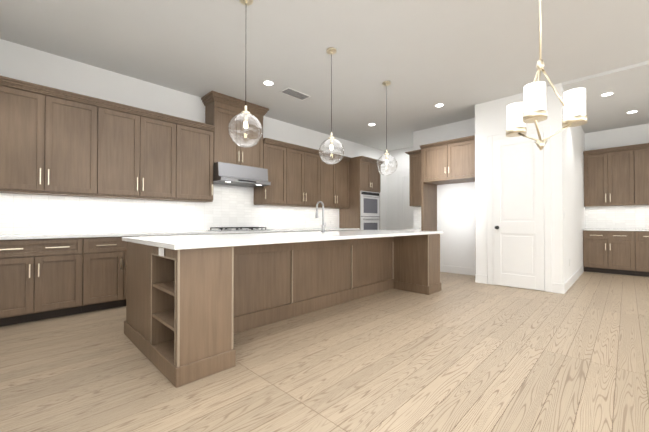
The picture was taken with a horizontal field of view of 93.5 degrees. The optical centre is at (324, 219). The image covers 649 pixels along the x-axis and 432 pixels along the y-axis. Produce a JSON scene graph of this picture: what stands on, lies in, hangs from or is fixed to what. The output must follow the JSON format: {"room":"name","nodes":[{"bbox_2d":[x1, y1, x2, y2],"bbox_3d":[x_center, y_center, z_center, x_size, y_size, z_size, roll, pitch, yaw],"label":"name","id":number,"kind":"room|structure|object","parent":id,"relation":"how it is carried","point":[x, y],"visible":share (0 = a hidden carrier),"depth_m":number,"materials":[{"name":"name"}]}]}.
{"room":"kitchen","nodes":[
{"label":"kitchen","id":0,"kind":"room"},
{"bbox_2d":[0,39,385,234],"bbox_3d":[-0.520,-0.447,6.795,0.200,3.150,9.870,-1,-1,45],"label":"wall","id":1,"kind":"structure","parent":0,"point":[26,64],"depth_m":4.37,"materials":[{"name":"paint"}]},
{"bbox_2d":[0,80,103,195],"bbox_3d":[-3.292,-0.887,3.627,0.327,1.139,1.046,-1,-1,45],"label":"upper cabinet","id":2,"kind":"object","parent":1,"relation":"attached to","point":[56,142],"depth_m":3.52,"materials":[{"name":"brown wood"}]},
{"bbox_2d":[104,104,183,199],"bbox_3d":[-2.639,-0.880,4.286,0.327,1.139,1.075,-1,-1,45],"label":"upper cabinet","id":3,"kind":"object","parent":1,"relation":"attached to","point":[144,154],"depth_m":4.19,"materials":[{"name":"brown wood"}]},
{"bbox_2d":[0,184,338,234],"bbox_3d":[-1.707,-0.220,5.447,0.009,0.830,5.884,-1,-1,45],"label":"tile backsplash","id":4,"kind":"structure","parent":1,"relation":"attached to","point":[231,206],"depth_m":4.53,"materials":[{"name":"white tile"}]},
{"bbox_2d":[0,228,359,239],"bbox_3d":[-1.476,0.210,5.215,0.635,0.034,5.883,-1,-1,45],"label":"countertop","id":5,"kind":"structure","parent":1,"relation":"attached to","point":[50,236],"depth_m":3.92,"materials":[{"name":"white stone"}]},
{"bbox_2d":[208,227,267,230],"bbox_3d":[-1.440,0.164,5.229,0.510,0.055,0.910,-1,-1,45],"label":"cooktop","id":6,"kind":"object","parent":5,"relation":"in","point":[241,229],"visible":1,"depth_m":5.07,"materials":[{"name":"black metal"}]},
{"bbox_2d":[184,124,214,202],"bbox_3d":[-2.128,-0.875,4.801,0.327,1.139,0.643,-1,-1,45],"label":"upper cabinet","id":7,"kind":"object","parent":1,"relation":"attached to","point":[198,140],"depth_m":4.75,"materials":[{"name":"brown wood"}]},
{"bbox_2d":[201,91,268,167],"bbox_3d":[-1.541,-1.469,5.344,0.402,1.125,1.086,-1,-1,45],"label":"upper cabinet","id":8,"kind":"object","parent":1,"relation":"attached to","point":[222,111],"visible":0.73,"depth_m":5.16,"materials":[{"name":"brown wood"}]},
{"bbox_2d":[213,162,270,187],"bbox_3d":[-1.479,-0.752,5.275,0.560,0.303,0.932,-1,-1,45],"label":"range hood","id":9,"kind":"object","parent":8,"relation":"attached to","point":[235,175],"visible":0.96,"depth_m":5.09,"materials":[{"name":"silver metal"}]},
{"bbox_2d":[254,138,289,205],"bbox_3d":[-1.024,-0.865,5.913,0.327,1.139,0.599,-1,-1,45],"label":"upper cabinet","id":10,"kind":"object","parent":1,"relation":"attached to","point":[276,157],"depth_m":5.79,"materials":[{"name":"brown wood"}]},
{"bbox_2d":[290,146,321,205],"bbox_3d":[-0.533,-0.860,6.408,0.327,1.139,1.062,-1,-1,45],"label":"upper cabinet","id":11,"kind":"object","parent":1,"relation":"attached to","point":[300,176],"depth_m":6.31,"materials":[{"name":"brown wood"}]},
{"bbox_2d":[322,154,349,208],"bbox_3d":[0.113,-0.854,7.059,0.327,1.139,1.039,-1,-1,45],"label":"upper cabinet","id":12,"kind":"object","parent":1,"relation":"attached to","point":[335,177],"depth_m":6.97,"materials":[{"name":"brown wood"}]},
{"bbox_2d":[0,271,648,431],"bbox_3d":[3.058,1.133,3.229,10.280,0.080,9.870,-1,-1,45],"label":"floor","id":13,"kind":"structure","parent":0,"point":[461,353],"depth_m":2.19,"materials":[{"name":"brown wood"}]},
{"bbox_2d":[0,237,91,326],"bbox_3d":[-3.249,0.653,3.449,0.618,0.884,0.874,-1,-1,45],"label":"base cabinet","id":14,"kind":"object","parent":13,"relation":"on","point":[41,279],"depth_m":3.28,"materials":[{"name":"brown wood"}]},
{"bbox_2d":[92,235,167,310],"bbox_3d":[-2.705,0.658,3.997,0.618,0.884,0.937,-1,-1,45],"label":"base cabinet","id":15,"kind":"object","parent":13,"relation":"on","point":[109,254],"depth_m":3.69,"materials":[{"name":"brown wood"}]},
{"bbox_2d":[124,234,440,387],"bbox_3d":[-0.045,0.657,3.826,1.352,0.885,3.932,-1,-1,45],"label":"kitchen island","id":16,"kind":"object","parent":13,"relation":"on","point":[190,313],"visible":0.81,"depth_m":2.93,"materials":[{"name":"brown wood"}]},
{"bbox_2d":[159,247,163,256],"bbox_3d":[-1.170,0.234,2.186,0.105,0.060,0.008,-1,-1,45],"label":"outlet","id":17,"kind":"object","parent":16,"relation":"attached to","point":[161,251],"visible":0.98,"depth_m":2.17,"materials":[{"name":"white plastic"}]},
{"bbox_2d":[122,230,442,249],"bbox_3d":[-0.044,0.196,3.829,1.385,0.035,3.970,-1,-1,45],"label":"island countertop","id":18,"kind":"structure","parent":16,"relation":"on","point":[177,242],"depth_m":2.81,"materials":[{"name":"white stone"}]},
{"bbox_2d":[315,201,325,231],"bbox_3d":[-0.044,-0.035,4.258,0.176,0.434,0.105,-1,-1,45],"label":"faucet","id":19,"kind":"object","parent":18,"relation":"on","point":[323,225],"visible":1,"depth_m":4.19,"materials":[{"name":"silver metal"}]},
{"bbox_2d":[339,156,383,229],"bbox_3d":[0.940,-0.164,7.617,0.705,2.600,0.918,-1,-1,45],"label":"tall cabinet","id":20,"kind":"object","parent":13,"relation":"on","point":[362,212],"visible":0.67,"depth_m":7.29,"materials":[{"name":"brown wood"}]},
{"bbox_2d":[420,135,475,273],"bbox_3d":[2.543,-0.184,6.034,1.056,2.610,0.705,-1,-1,45],"label":"cabinet","id":21,"kind":"object","parent":13,"relation":"on","point":[452,161],"visible":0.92,"depth_m":5.96,"materials":[{"name":"brown wood"}]},
{"bbox_2d":[583,230,648,276],"bbox_3d":[6.597,0.677,5.933,2.353,0.885,0.646,-1,-1,45],"label":"base","id":22,"kind":"object","parent":13,"relation":"on","point":[620,252],"visible":1,"depth_m":6.20,"materials":[{"name":"brown wood"}]},
{"bbox_2d":[583,228,648,230],"bbox_3d":[6.599,0.217,5.939,2.355,0.034,0.623,-1,-1,45],"label":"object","id":23,"kind":"object","parent":22,"relation":"on","point":[591,229],"visible":1,"depth_m":6.19,"materials":[{"name":"white stone"}]},
{"bbox_2d":[0,0,648,150],"bbox_3d":[3.058,-2.106,3.261,10.280,0.100,9.870,-1,-1,45],"label":"ceiling","id":24,"kind":"structure","parent":0,"point":[460,59],"depth_m":3.65,"materials":[{"name":"paint"}]},
{"bbox_2d":[228,0,262,147],"bbox_3d":[-0.732,-1.365,2.841,0.310,1.390,0.310,-1,-1,45],"label":"pendant light","id":25,"kind":"object","parent":24,"relation":"hanging from","point":[245,113],"visible":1,"depth_m":2.83,"materials":[{"name":"clear glass"}]},
{"bbox_2d":[263,80,273,85],"bbox_3d":[-0.840,-2.040,4.571,0.170,0.007,0.170,-1,-1,45],"label":"recessed light","id":26,"kind":"object","parent":24,"relation":"in","point":[268,82],"visible":1,"depth_m":4.56,"materials":[{"name":"white plastic"}]},
{"bbox_2d":[280,87,310,100],"bbox_3d":[-0.471,-2.034,4.965,0.230,0.009,0.480,-1,-1,45],"label":"ceiling vent","id":27,"kind":"object","parent":24,"relation":"in","point":[291,92],"visible":0.96,"depth_m":4.96,"materials":[{"name":"white plastic"}]},
{"bbox_2d":[319,47,343,164],"bbox_3d":[0.085,-1.357,3.693,0.310,1.390,0.310,-1,-1,45],"label":"pendant light","id":28,"kind":"object","parent":24,"relation":"hanging from","point":[331,51],"visible":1,"depth_m":3.68,"materials":[{"name":"clear glass"}]},
{"bbox_2d":[376,81,396,175],"bbox_3d":[0.928,-1.349,4.558,0.310,1.390,0.310,-1,-1,45],"label":"pendant light","id":29,"kind":"object","parent":24,"relation":"hanging from","point":[386,84],"visible":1,"depth_m":4.55,"materials":[{"name":"clear glass"}]},
{"bbox_2d":[434,103,444,106],"bbox_3d":[2.048,-2.031,5.438,0.170,0.007,0.170,-1,-1,45],"label":"recessed light","id":30,"kind":"object","parent":24,"relation":"in","point":[439,105],"visible":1,"depth_m":5.44,"materials":[{"name":"white plastic"}]},
{"bbox_2d":[506,0,587,149],"bbox_3d":[1.330,-1.252,1.895,0.434,1.634,0.392,-1,-1,45],"label":"chandelier","id":31,"kind":"object","parent":24,"relation":"hanging from","point":[531,108],"visible":1,"depth_m":1.85,"materials":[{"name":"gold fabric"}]},
{"bbox_2d":[386,147,412,229],"bbox_3d":[2.982,-0.425,9.075,1.560,3.150,1.700,-1,-1,45],"label":"wall","id":32,"kind":"structure","parent":0,"point":[401,156],"depth_m":8.85,"materials":[{"name":"paint"}]},
{"bbox_2d":[397,169,408,229],"bbox_3d":[2.425,-0.126,8.411,0.940,2.540,0.022,-1,-1,45],"label":"door frame","id":33,"kind":"structure","parent":32,"relation":"attached to","point":[398,195],"depth_m":8.71,"materials":[{"name":"white wood"}]},
{"bbox_2d":[400,172,412,229],"bbox_3d":[2.390,-0.088,8.376,0.760,2.438,0.112,-1,-1,45],"label":"hall door","id":34,"kind":"structure","parent":32,"relation":"in","point":[406,215],"depth_m":8.55,"materials":[{"name":"white paint"}]},
{"bbox_2d":[413,118,474,267],"bbox_3d":[3.652,-0.440,7.522,1.580,3.150,2.960,-1,-1,45],"label":"wall","id":35,"kind":"structure","parent":0,"point":[455,201],"depth_m":6.36,"materials":[{"name":"paint"}]},
{"bbox_2d":[401,228,420,230],"bbox_3d":[2.029,0.223,6.592,0.456,0.034,0.632,-1,-1,45],"label":"countertop","id":36,"kind":"structure","parent":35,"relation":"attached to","point":[416,229],"depth_m":6.38,"materials":[{"name":"white stone"}]},
{"bbox_2d":[405,149,420,206],"bbox_3d":[2.095,-0.885,6.703,0.504,1.195,0.395,-1,-1,45],"label":"upper cabinet","id":37,"kind":"object","parent":35,"relation":"attached to","point":[415,177],"visible":0.42,"depth_m":6.65,"materials":[{"name":"brown wood"}]},
{"bbox_2d":[413,207,420,227],"bbox_3d":[2.228,-0.039,6.838,0.516,0.495,0.009,-1,-1,45],"label":"tile backsplash","id":38,"kind":"structure","parent":35,"relation":"attached to","point":[416,217],"depth_m":6.95,"materials":[{"name":"white tile"}]},
{"bbox_2d":[440,265,474,275],"bbox_3d":[2.807,1.050,6.250,1.010,0.145,0.016,-1,-1,45],"label":"baseboard","id":39,"kind":"structure","parent":35,"relation":"attached to","point":[458,270],"depth_m":6.30,"materials":[{"name":"white wood"}]},
{"bbox_2d":[475,83,584,290],"bbox_3d":[4.403,-0.452,6.284,1.230,3.150,3.660,-1,-1,45],"label":"wall","id":40,"kind":"structure","parent":0,"point":[567,168],"depth_m":5.21,"materials":[{"name":"paint"}]},
{"bbox_2d":[475,274,487,283],"bbox_3d":[2.743,1.041,5.327,0.200,0.145,0.016,-1,-1,45],"label":"baseboard","id":41,"kind":"structure","parent":40,"relation":"attached to","point":[479,278],"depth_m":5.32,"materials":[{"name":"white wood"}]},
{"bbox_2d":[493,132,544,290],"bbox_3d":[3.097,-0.121,4.914,0.710,2.438,0.112,-1,-1,45],"label":"pantry door","id":42,"kind":"structure","parent":40,"relation":"in","point":[518,215],"depth_m":4.92,"materials":[{"name":"white paint"}]},
{"bbox_2d":[487,125,551,291],"bbox_3d":[3.131,-0.160,4.949,0.890,2.540,0.022,-1,-1,45],"label":"door frame","id":43,"kind":"structure","parent":40,"relation":"attached to","point":[546,130],"depth_m":4.69,"materials":[{"name":"white wood"}]},
{"bbox_2d":[552,283,562,293],"bbox_3d":[3.499,1.034,4.577,0.130,0.145,0.016,-1,-1,45],"label":"baseboard","id":44,"kind":"structure","parent":40,"relation":"attached to","point":[557,287],"depth_m":4.57,"materials":[{"name":"white wood"}]},
{"bbox_2d":[563,265,583,293],"bbox_3d":[4.523,1.043,5.505,0.016,0.145,2.776,-1,-1,45],"label":"baseboard","id":45,"kind":"structure","parent":40,"relation":"attached to","point":[571,280],"depth_m":5.18,"materials":[{"name":"white wood"}]},
{"bbox_2d":[562,61,648,132],"bbox_3d":[6.725,-2.028,3.854,5.510,0.044,3.460,-1,-1,45],"label":"ceiling","id":46,"kind":"structure","parent":0,"point":[628,85],"depth_m":4.96,"materials":[{"name":"paint"}]},
{"bbox_2d":[600,92,614,96],"bbox_3d":[4.504,-1.992,4.860,0.170,0.007,0.170,-1,-1,45],"label":"recessed light","id":47,"kind":"object","parent":46,"relation":"in","point":[607,94],"visible":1,"depth_m":4.86,"materials":[{"name":"white plastic"}]},
{"bbox_2d":[585,123,648,228],"bbox_3d":[8.014,-0.463,5.138,5.510,3.150,0.200,-1,-1,45],"label":"wall","id":48,"kind":"structure","parent":0,"point":[626,136],"depth_m":6.64,"materials":[{"name":"paint"}]},
{"bbox_2d":[583,143,648,206],"bbox_3d":[6.710,-0.902,6.013,2.423,1.215,0.395,-1,-1,45],"label":"upper cabinet","id":49,"kind":"object","parent":48,"relation":"attached to","point":[616,176],"visible":1,"depth_m":6.40,"materials":[{"name":"brown wood"}]},
{"bbox_2d":[585,205,648,228],"bbox_3d":[6.823,-0.046,6.168,2.355,0.495,0.009,-1,-1,45],"label":"tile backsplash","id":50,"kind":"structure","parent":48,"relation":"attached to","point":[628,217],"depth_m":6.61,"materials":[{"name":"white tile"}]}
]}

